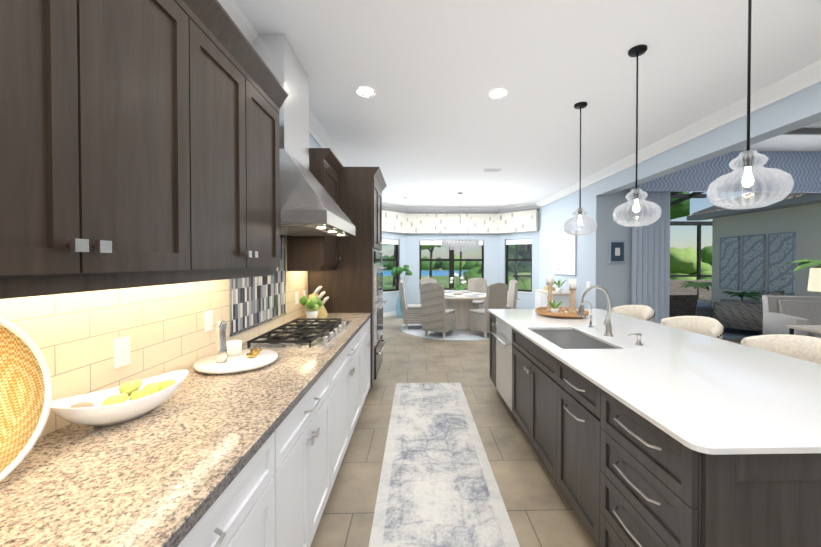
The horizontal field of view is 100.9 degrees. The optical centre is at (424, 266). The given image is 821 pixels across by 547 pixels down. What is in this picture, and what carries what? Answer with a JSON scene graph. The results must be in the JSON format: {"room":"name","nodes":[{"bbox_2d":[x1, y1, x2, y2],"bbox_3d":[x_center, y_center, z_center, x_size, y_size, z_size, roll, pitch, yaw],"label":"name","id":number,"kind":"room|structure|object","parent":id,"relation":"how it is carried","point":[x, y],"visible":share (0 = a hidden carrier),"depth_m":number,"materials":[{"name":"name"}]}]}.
{"room":"kitchen","nodes":[
{"label":"kitchen","id":0,"kind":"room"},
{"bbox_2d":[310,315,742,546],"bbox_3d":[4.484,1.458,3.689,11.940,0.060,12.550,0,1,-1],"label":"floor","id":1,"kind":"structure","parent":0,"point":[541,512],"depth_m":2.60,"materials":[{"name":"tile"}]},
{"bbox_2d":[172,417,287,546],"bbox_3d":[-0.867,1.023,0.774,0.682,0.880,1.007,0,1,-1],"label":"base cabinet","id":2,"kind":"object","parent":1,"relation":"on","point":[252,458],"depth_m":1.07,"materials":[{"name":"white wood"}]},
{"bbox_2d":[0,313,371,546],"bbox_3d":[-0.872,0.559,1.227,0.692,0.035,4.996,0,1,-1],"label":"countertop","id":3,"kind":"structure","parent":2,"relation":"on","point":[143,481],"depth_m":0.97,"materials":[{"name":"beige stone"}]},
{"bbox_2d":[0,317,52,481],"bbox_3d":[-1.096,0.308,0.750,0.141,0.457,0.468,0,1,-1],"label":"woven basket tray","id":4,"kind":"object","parent":3,"relation":"on","point":[26,386],"visible":1,"depth_m":0.92,"materials":[{"name":"yellow wicker"}]},
{"bbox_2d":[50,370,188,425],"bbox_3d":[-1.066,0.478,1.208,0.277,0.118,0.359,0,1,-1],"label":"fruit bowl","id":5,"kind":"object","parent":3,"relation":"on","point":[129,401],"visible":1,"depth_m":1.18,"materials":[{"name":"white ceramic"}]},
{"bbox_2d":[194,321,277,373],"bbox_3d":[-1.016,0.406,1.844,0.400,0.247,0.400,0,1,-1],"label":"tray","id":6,"kind":"object","parent":3,"relation":"on","point":[231,356],"visible":0.98,"depth_m":1.77,"materials":[{"name":"white ceramic"}]},
{"bbox_2d":[300,295,321,320],"bbox_3d":[-1.087,0.390,3.246,0.201,0.244,0.218,0,1,-1],"label":"potted herb","id":7,"kind":"object","parent":3,"relation":"on","point":[313,305],"visible":0.98,"depth_m":3.21,"materials":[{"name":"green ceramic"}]},
{"bbox_2d":[309,286,328,316],"bbox_3d":[-1.092,0.354,3.522,0.184,0.308,0.120,0,1,-1],"label":"knife block","id":8,"kind":"object","parent":3,"relation":"on","point":[322,311],"visible":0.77,"depth_m":3.48,"materials":[{"name":"yellow wood"}]},
{"bbox_2d":[288,361,335,546],"bbox_3d":[-0.886,1.013,1.609,0.682,0.880,0.917,0,1,-1],"label":"base cabinet","id":9,"kind":"object","parent":1,"relation":"on","point":[312,421],"depth_m":1.63,"materials":[{"name":"white wood"}]},
{"bbox_2d":[308,167,386,386],"bbox_3d":[-0.888,0.159,4.184,0.798,2.525,0.920,0,1,-1],"label":"tall cabinet","id":10,"kind":"object","parent":1,"relation":"on","point":[352,282],"visible":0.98,"depth_m":3.73,"materials":[{"name":"brown wood"}]},
{"bbox_2d":[336,325,363,476],"bbox_3d":[-0.908,1.001,2.559,0.682,0.880,1.237,0,1,-1],"label":"base cabinet","id":11,"kind":"object","parent":1,"relation":"on","point":[350,359],"depth_m":2.53,"materials":[{"name":"white wood"}]},
{"bbox_2d":[364,317,370,401],"bbox_3d":[-0.927,0.991,3.390,0.682,0.880,0.680,0,1,-1],"label":"base cabinet","id":12,"kind":"object","parent":1,"relation":"on","point":[367,370],"depth_m":3.44,"materials":[{"name":"white wood"}]},
{"bbox_2d":[391,265,411,317],"bbox_3d":[-0.608,0.655,9.094,0.584,1.411,0.595,0,1,-1],"label":"vase","id":13,"kind":"object","parent":1,"relation":"on","point":[399,270],"visible":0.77,"depth_m":9.00,"materials":[{"name":"blue glass"}]},
{"bbox_2d":[369,383,519,546],"bbox_3d":[0.093,1.441,2.167,0.780,0.008,3.910,0,1,-1],"label":"runner rug","id":14,"kind":"object","parent":1,"relation":"on","point":[438,486],"visible":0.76,"depth_m":2.28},
{"bbox_2d":[400,324,489,340],"bbox_3d":[0.760,1.373,7.678,2.600,0.009,2.600,0,1,-1],"label":"rug","id":15,"kind":"object","parent":1,"relation":"on","point":[457,335],"visible":0.42,"depth_m":6.90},
{"bbox_2d":[400,280,421,328],"bbox_3d":[-0.234,0.831,7.649,0.630,1.075,0.500,0,1,-1],"label":"dining chair","id":16,"kind":"object","parent":15,"relation":"on","point":[412,314],"visible":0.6,"depth_m":7.40,"materials":[{"name":"grey fabric"}]},
{"bbox_2d":[419,278,436,303],"bbox_3d":[0.243,0.820,8.522,0.500,1.075,0.630,0,1,-31],"label":"dining chair","id":17,"kind":"object","parent":15,"relation":"on","point":[427,280],"visible":0.15,"depth_m":8.68,"materials":[{"name":"beige fabric"}]},
{"bbox_2d":[420,283,455,337],"bbox_3d":[0.283,0.841,6.799,0.500,1.075,0.630,0,1,29],"label":"dining chair","id":18,"kind":"object","parent":15,"relation":"on","point":[437,316],"visible":1,"depth_m":6.57,"materials":[{"name":"grey fabric"}]},
{"bbox_2d":[444,292,485,329],"bbox_3d":[0.760,0.996,7.674,1.400,0.744,1.400,0,1,-1],"label":"dining table","id":19,"kind":"object","parent":15,"relation":"on","point":[461,305],"visible":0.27,"depth_m":7.36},
{"bbox_2d":[444,273,485,296],"bbox_3d":[0.760,0.380,7.666,1.280,0.487,1.151,0,1,-1],"label":"centrepiece","id":20,"kind":"object","parent":19,"relation":"on","point":[457,291],"visible":0.85,"depth_m":7.59,"materials":[{"name":"white ceramic"}]},
{"bbox_2d":[468,278,486,308],"bbox_3d":[1.238,0.820,8.545,0.500,1.075,0.630,0,1,29],"label":"dining chair","id":21,"kind":"object","parent":15,"relation":"on","point":[477,285],"visible":0.31,"depth_m":8.69,"materials":[{"name":"beige fabric"}]},
{"bbox_2d":[469,283,507,337],"bbox_3d":[1.278,0.841,6.822,0.500,1.075,0.630,0,1,-31],"label":"dining chair","id":22,"kind":"object","parent":15,"relation":"on","point":[496,298],"visible":0.75,"depth_m":6.59,"materials":[{"name":"grey fabric"}]},
{"bbox_2d":[506,280,518,308],"bbox_3d":[1.755,0.830,7.695,0.630,1.075,0.500,0,1,-1],"label":"dining chair","id":23,"kind":"object","parent":15,"relation":"on","point":[512,295],"visible":0.31,"depth_m":7.54,"materials":[{"name":"beige fabric"}]},
{"bbox_2d":[535,280,570,308],"bbox_3d":[2.840,0.821,7.495,0.430,1.120,1.090,0,1,-1],"label":"base cabinet","id":24,"kind":"object","parent":1,"relation":"on","point":[559,295],"visible":0.46,"depth_m":7.19,"materials":[{"name":"white"}]},
{"bbox_2d":[611,305,654,321],"bbox_3d":[2.214,0.926,3.725,0.513,1.004,0.606,0,1,-1],"label":"counter stool","id":25,"kind":"object","parent":1,"relation":"on","point":[644,312],"visible":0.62,"depth_m":3.80,"materials":[{"name":"beige fabric"}]},
{"bbox_2d":[489,313,820,546],"bbox_3d":[1.401,0.992,2.549,1.315,0.899,2.991,0,1,-1],"label":"kitchen island","id":26,"kind":"object","parent":1,"relation":"on","point":[641,433],"depth_m":1.33,"materials":[{"name":"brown wood"}]},
{"bbox_2d":[487,309,820,456],"bbox_3d":[1.459,0.531,2.543,1.360,0.020,3.040,0,1,-1],"label":"island countertop","id":27,"kind":"structure","parent":26,"relation":"on","point":[722,398],"depth_m":1.56,"materials":[{"name":"white stone"}]},
{"bbox_2d":[535,274,588,316],"bbox_3d":[1.440,0.291,3.560,0.520,0.434,0.520,0,1,-1],"label":"tray","id":28,"kind":"object","parent":27,"relation":"on","point":[554,309],"visible":1,"depth_m":3.49,"materials":[{"name":"brown wood"}]},
{"bbox_2d":[535,329,618,348],"bbox_3d":[1.079,0.663,2.535,0.424,0.267,0.744,0,1,-1],"label":"sink","id":29,"kind":"object","parent":27,"relation":"in","point":[565,338],"depth_m":2.53,"materials":[{"name":"grey metal"}]},
{"bbox_2d":[577,285,614,336],"bbox_3d":[1.289,0.331,2.581,0.272,0.380,0.113,0,1,-1],"label":"faucet","id":30,"kind":"object","parent":27,"relation":"on","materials":[{"name":"silver metal"}]},
{"bbox_2d":[660,316,724,338],"bbox_3d":[2.232,0.936,2.926,0.513,1.004,0.606,0,1,-1],"label":"counter stool","id":31,"kind":"object","parent":1,"relation":"on","point":[709,326],"visible":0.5,"depth_m":2.99,"materials":[{"name":"beige fabric"}]},
{"bbox_2d":[741,334,820,363],"bbox_3d":[2.251,0.946,2.126,0.513,1.004,0.606,0,1,-1],"label":"counter stool","id":32,"kind":"object","parent":1,"relation":"on","point":[805,348],"visible":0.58,"depth_m":2.23,"materials":[{"name":"beige fabric"}]},
{"bbox_3d":[6.701,1.420,3.815,4.700,0.010,4.400,0,1,-1],"label":"rug","id":33,"kind":"object","parent":1,"relation":"on","visible":0},
{"bbox_2d":[762,295,820,337],"bbox_3d":[6.046,0.947,5.220,1.010,0.900,1.000,0,1,19],"label":"armchair","id":34,"kind":"object","parent":33,"relation":"on","point":[780,313],"visible":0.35,"depth_m":5.44,"materials":[{"name":"grey fabric"}]},
{"bbox_2d":[785,259,820,270],"bbox_3d":[6.968,0.628,5.824,1.147,1.524,1.108,0,1,-1],"label":"palm","id":35,"kind":"object","parent":33,"relation":"on","point":[813,262],"visible":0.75,"depth_m":5.91,"materials":[{"name":"green plant"}]},
{"bbox_2d":[787,268,820,334],"bbox_3d":[5.288,0.714,4.374,0.600,1.388,0.600,0,1,-1],"label":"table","id":36,"kind":"object","parent":33,"relation":"on","point":[814,282],"visible":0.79,"depth_m":4.43,"materials":[{"name":"white fabric"}]},
{"bbox_2d":[235,0,820,206],"bbox_3d":[4.406,-1.973,3.745,11.690,0.700,12.450,0,1,-1],"label":"ceiling","id":37,"kind":"structure","parent":0,"point":[431,122],"depth_m":2.88,"materials":[{"name":"white paint"}]},
{"bbox_2d":[357,87,374,96],"bbox_3d":[-0.535,-1.607,3.111,0.168,0.008,0.168,0,1,-10],"label":"recessed light","id":38,"kind":"object","parent":37,"relation":"in","point":[370,92],"depth_m":3.12,"materials":[{"name":"white"}]},
{"bbox_2d":[404,169,501,198],"bbox_3d":[0.402,-1.647,6.953,1.749,0.030,2.560,0,1,-1],"label":"ceiling vent","id":39,"kind":"object","parent":37,"relation":"in","point":[491,170],"visible":0.98,"depth_m":5.76,"materials":[{"name":"white"}]},
{"bbox_2d":[442,192,478,251],"bbox_3d":[0.810,-1.006,7.671,0.829,1.330,0.834,0,1,-1],"label":"crystal chandelier","id":40,"kind":"object","parent":37,"relation":"hanging from","point":[461,244],"visible":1,"depth_m":7.53,"materials":[{"name":"silver metal"}]},
{"bbox_2d":[489,89,507,97],"bbox_3d":[0.684,-1.607,3.139,0.168,0.008,0.168,0,1,-10],"label":"recessed light","id":41,"kind":"object","parent":37,"relation":"in","point":[497,93],"depth_m":3.15,"materials":[{"name":"white"}]},
{"bbox_2d":[563,102,596,235],"bbox_3d":[1.559,-0.964,3.387,0.312,1.310,0.312,0,1,-1],"label":"pendant light","id":42,"kind":"object","parent":37,"relation":"hanging from","point":[591,228],"visible":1,"depth_m":3.37,"materials":[{"name":"clear glass"}]},
{"bbox_2d":[612,44,661,226],"bbox_3d":[1.579,-0.953,2.517,0.312,1.310,0.312,0,1,-1],"label":"pendant light","id":43,"kind":"object","parent":37,"relation":"hanging from","point":[636,202],"visible":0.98,"depth_m":2.51,"materials":[{"name":"clear glass"}]},
{"bbox_2d":[707,0,793,209],"bbox_3d":[1.599,-0.943,1.668,0.312,1.310,0.312,0,1,-1],"label":"pendant light","id":44,"kind":"object","parent":37,"relation":"hanging from","point":[781,182],"visible":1,"depth_m":1.66,"materials":[{"name":"clear glass"}]},
{"bbox_2d":[309,82,820,312],"bbox_3d":[4.483,-0.423,3.706,11.940,3.700,12.630,0,1,-1],"label":"wall","id":45,"kind":"structure","parent":0,"point":[602,200],"depth_m":6.13,"materials":[{"name":"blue paint"}]},
{"bbox_2d":[0,0,207,287],"bbox_3d":[-1.041,-0.473,0.852,0.337,0.990,0.971,0,1,-1],"label":"upper cabinet","id":46,"kind":"object","parent":45,"relation":"attached to","point":[139,143],"depth_m":0.92,"materials":[{"name":"brown wood"}]},
{"bbox_2d":[0,234,307,437],"bbox_3d":[-1.223,-0.142,1.212,0.015,1.400,5.000,0,1,-1],"label":"tile backsplash","id":47,"kind":"structure","parent":45,"relation":"attached to","point":[72,336],"depth_m":1.48,"materials":[{"name":"tile"}]},
{"bbox_2d":[113,335,129,368],"bbox_3d":[-1.220,0.343,1.368,0.007,0.116,0.072,0,1,-1],"label":"electrical outlet plate","id":48,"kind":"object","parent":47,"relation":"attached to","point":[121,351],"depth_m":1.36,"materials":[{"name":"white plastic"}]},
{"bbox_2d":[204,310,212,331],"bbox_3d":[-1.234,0.308,1.938,0.007,0.116,0.072,0,1,-1],"label":"electrical outlet plate","id":49,"kind":"object","parent":47,"relation":"attached to","point":[208,315],"depth_m":1.93,"materials":[{"name":"white plastic"}]},
{"bbox_2d":[295,292,297,303],"bbox_3d":[-1.267,0.312,3.367,0.007,0.116,0.072,0,1,-1],"label":"electrical outlet plate","id":50,"kind":"object","parent":47,"relation":"attached to","point":[296,294],"depth_m":3.35,"materials":[{"name":"white plastic"}]},
{"bbox_2d":[208,24,279,275],"bbox_3d":[-1.060,-0.483,1.658,0.337,0.990,0.904,0,1,-1],"label":"upper cabinet","id":51,"kind":"object","parent":45,"relation":"attached to","point":[244,170],"depth_m":1.64,"materials":[{"name":"brown wood"}]},
{"bbox_2d":[251,33,354,235],"bbox_3d":[-0.937,-0.937,2.609,0.627,1.339,0.996,0,1,-1],"label":"range hood","id":52,"kind":"object","parent":45,"relation":"attached to","point":[309,206],"visible":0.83,"depth_m":2.34,"materials":[{"name":"silver metal"}]},
{"bbox_2d":[287,156,339,267],"bbox_3d":[-1.100,-0.504,3.405,0.337,0.990,0.582,0,1,-1],"label":"upper cabinet","id":53,"kind":"object","parent":45,"relation":"attached to","point":[302,251],"depth_m":3.12,"materials":[{"name":"brown wood"}]},
{"bbox_2d":[382,238,398,292],"bbox_3d":[-1.036,-0.036,9.344,0.202,1.471,0.831,1,1,44],"label":"window","id":54,"kind":"structure","parent":45,"relation":"in","point":[384,241],"depth_m":9.48,"materials":[{"name":"white"}]},
{"bbox_2d":[419,240,483,290],"bbox_3d":[0.791,-0.042,9.843,1.870,1.471,0.200,0,1,-1],"label":"window","id":55,"kind":"structure","parent":45,"relation":"in","point":[452,260],"depth_m":9.81,"materials":[{"name":"white"}]},
{"bbox_2d":[382,209,538,233],"bbox_3d":[0.803,-1.238,9.279,4.409,0.575,0.964,0,1,-1],"label":"valance","id":56,"kind":"object","parent":45,"relation":"attached to","point":[472,223],"visible":0.9,"depth_m":9.60,"materials":[{"name":"grey fabric"}]},
{"bbox_2d":[505,238,531,292],"bbox_3d":[2.641,-0.037,9.426,0.831,1.471,0.202,1,1,44],"label":"window","id":57,"kind":"structure","parent":45,"relation":"in","point":[513,242],"depth_m":9.43,"materials":[{"name":"white"}]},
{"bbox_2d":[218,0,820,316],"bbox_3d":[1.569,-0.096,3.646,5.710,3.048,12.335,0,1,-1],"label":"trim","id":58,"kind":"structure","parent":45,"relation":"attached to","point":[808,76],"depth_m":3.82,"materials":[{"name":"white wood"}]},
{"bbox_2d":[552,231,576,274],"bbox_3d":[3.046,-0.288,7.421,0.033,0.900,1.140,0,1,-1],"label":"framed picture","id":59,"kind":"object","parent":45,"relation":"attached to","point":[563,253],"visible":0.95,"depth_m":7.33,"materials":[{"name":"white"}]},
{"bbox_2d":[609,240,624,262],"bbox_3d":[3.472,-0.272,6.101,0.290,0.420,0.032,0,1,-1],"label":"picture frame","id":60,"kind":"object","parent":45,"relation":"attached to","point":[616,251],"visible":0.93,"depth_m":6.09,"materials":[{"name":"blue"}]},
{"bbox_2d":[629,151,820,191],"bbox_3d":[6.858,-1.687,6.099,6.480,0.710,0.156,0,1,-1],"label":"valance","id":61,"kind":"object","parent":45,"relation":"attached to","point":[803,169],"visible":0.56,"depth_m":5.99,"materials":[{"name":"fabric"}]},
{"bbox_2d":[631,192,669,323],"bbox_3d":[4.048,0.013,6.062,0.700,2.748,0.064,0,1,-1],"label":"panel","id":62,"kind":"object","parent":61,"relation":"hanging from","point":[650,265],"visible":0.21,"depth_m":6.06,"materials":[{"name":"fabric"}]},
{"bbox_2d":[687,192,820,307],"bbox_3d":[10.241,-0.686,8.127,5.421,4.118,3.290,0,1,-1],"label":"wall","id":63,"kind":"structure","parent":0,"point":[799,213],"depth_m":7.70,"materials":[{"name":"white paint"}]},
{"bbox_2d":[719,236,738,289],"bbox_3d":[7.914,-0.095,8.786,0.036,1.360,0.540,0,1,-1],"label":"wall art panel","id":64,"kind":"object","parent":63,"relation":"attached to","point":[729,246],"depth_m":8.78,"materials":[{"name":"blue"}]},
{"bbox_2d":[739,234,765,291],"bbox_3d":[7.929,-0.087,8.166,0.036,1.360,0.540,0,1,-1],"label":"wall art panel","id":65,"kind":"object","parent":63,"relation":"attached to","point":[753,247],"depth_m":8.15,"materials":[{"name":"blue"}]},
{"bbox_2d":[767,232,795,294],"bbox_3d":[7.943,-0.080,7.542,0.036,1.360,0.540,0,1,-1],"label":"wall art panel","id":66,"kind":"object","parent":63,"relation":"attached to","point":[781,254],"depth_m":7.52,"materials":[{"name":"blue"}]},
{"label":"outside","id":67,"kind":"structure","parent":0,"visible":0},
{"bbox_2d":[383,269,467,287],"bbox_3d":[7.712,0.549,105.142,420.000,0.120,190.040,0,1,-1],"label":"lake","id":68,"kind":"structure","parent":67,"point":[435,274],"depth_m":43.49,"materials":[{"name":"blue liquid"}]},
{"bbox_2d":[382,244,395,285],"bbox_3d":[-1.688,-1.614,22.056,4.718,6.240,3.824,0,1,-1],"label":"oak tree","id":69,"kind":"object","parent":68,"relation":"on","point":[394,265],"depth_m":21.84,"materials":[{"name":"green plant"}]},
{"bbox_2d":[421,245,441,277],"bbox_3d":[0.355,-0.952,19.104,3.043,4.990,2.319,0,1,-1],"label":"oak tree","id":70,"kind":"object","parent":68,"relation":"on","point":[423,247],"depth_m":18.89,"materials":[{"name":"green plant"}]},
{"bbox_2d":[381,253,481,269],"bbox_3d":[2.885,-0.719,86.826,331.736,6.206,19.406,0,1,-1],"label":"shore","id":71,"kind":"structure","parent":68,"relation":"on","point":[466,264],"depth_m":84.39,"materials":[{"name":"green plant"}]},
{"bbox_2d":[383,284,508,289],"bbox_3d":[2.280,1.177,11.889,20.046,1.279,1.746,0,1,-1],"label":"bushes","id":72,"kind":"object","parent":68,"relation":"on","point":[391,287],"depth_m":11.41,"materials":[{"name":"green plant"}]},
{"bbox_2d":[459,246,461,284],"bbox_3d":[2.092,-2.090,26.110,5.526,7.092,4.151,0,1,-1],"label":"oak tree","id":73,"kind":"object","parent":68,"relation":"on","point":[460,268],"depth_m":25.95,"materials":[{"name":"green plant"}]},
{"bbox_2d":[508,244,527,253],"bbox_3d":[4.712,-0.370,16.645,2.098,3.889,2.222,0,1,-1],"label":"oak tree","id":74,"kind":"object","parent":68,"relation":"on","point":[524,247],"depth_m":16.38,"materials":[{"name":"green plant"}]},
{"bbox_2d":[511,244,530,252],"bbox_3d":[4.700,0.016,15.276,3.592,3.153,3.542,0,1,-1],"label":"palm tree","id":75,"kind":"object","parent":68,"relation":"on","point":[529,247],"depth_m":15.21,"materials":[{"name":"green plant"}]},
{"bbox_2d":[463,246,711,289],"bbox_3d":[10.850,0.351,15.046,18.131,2.916,4.669,0,1,-1],"label":"bushes","id":76,"kind":"object","parent":68,"relation":"on","point":[683,261],"visible":0.04,"depth_m":15.04,"materials":[{"name":"green plant"}]},
{"bbox_2d":[670,192,690,219],"bbox_3d":[10.755,-2.147,16.881,4.844,7.431,4.705,0,1,-1],"label":"oak tree","id":77,"kind":"object","parent":68,"relation":"on","point":[681,209],"visible":0.02,"depth_m":16.03,"materials":[{"name":"green plant"}]},
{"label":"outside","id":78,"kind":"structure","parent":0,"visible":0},
{"bbox_3d":[8.573,1.383,9.610,10.690,0.045,6.299,0,1,-1],"label":"floor","id":79,"kind":"structure","parent":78,"visible":0},
{"bbox_2d":[513,192,712,280],"bbox_3d":[8.519,-0.567,9.545,10.400,3.855,6.020,0,1,-1],"label":"cage","id":80,"kind":"object","parent":79,"relation":"on","point":[698,224],"visible":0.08,"depth_m":12.43,"materials":[{"name":"grey metal"}]},
{"bbox_2d":[669,280,711,303],"bbox_3d":[8.573,0.884,11.554,2.200,0.904,0.800,0,1,-1],"label":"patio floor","id":81,"kind":"structure","parent":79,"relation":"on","point":[675,286],"depth_m":11.16,"materials":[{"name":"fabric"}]},
{"bbox_2d":[680,281,711,302],"bbox_3d":[8.367,0.893,10.351,1.011,0.915,0.999,0,1,-1],"label":"potted palm","id":82,"kind":"object","parent":79,"relation":"on","point":[695,285],"visible":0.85,"depth_m":10.21,"materials":[{"name":"green plant"}]},
{"bbox_2d":[722,327,762,337],"bbox_3d":[6.353,1.375,8.058,3.000,0.008,2.900,0,1,-1],"label":"rug","id":83,"kind":"object","parent":79,"relation":"on","point":[735,333],"depth_m":7.03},
{"bbox_2d":[669,295,697,316],"bbox_3d":[5.575,0.996,7.745,0.730,0.756,0.780,0,1,-1],"label":"wicker chair","id":84,"kind":"object","parent":83,"relation":"on","point":[682,305],"visible":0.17,"depth_m":7.39,"materials":[{"name":"brown wicker"}]},
{"bbox_2d":[695,302,712,317],"bbox_3d":[7.008,1.156,8.946,0.750,0.406,0.650,0,1,-1],"label":"ottoman","id":85,"kind":"object","parent":83,"relation":"on","point":[704,309],"visible":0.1,"depth_m":8.63,"materials":[{"name":"grey fabric"}]},
{"bbox_2d":[725,291,764,299],"bbox_3d":[7.551,0.978,8.037,0.774,0.784,0.790,0,1,-1],"label":"cycad","id":86,"kind":"object","parent":83,"relation":"on","point":[745,294],"visible":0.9,"depth_m":7.94,"materials":[{"name":"green plant"}]},
{"bbox_2d":[713,290,784,330],"bbox_3d":[6.748,0.932,7.050,1.010,0.900,1.000,-1,1,-41],"label":"wicker armchair","id":87,"kind":"object","parent":83,"relation":"on","point":[739,314],"visible":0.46,"depth_m":6.80,"materials":[{"name":"grey wicker"}]}
]}

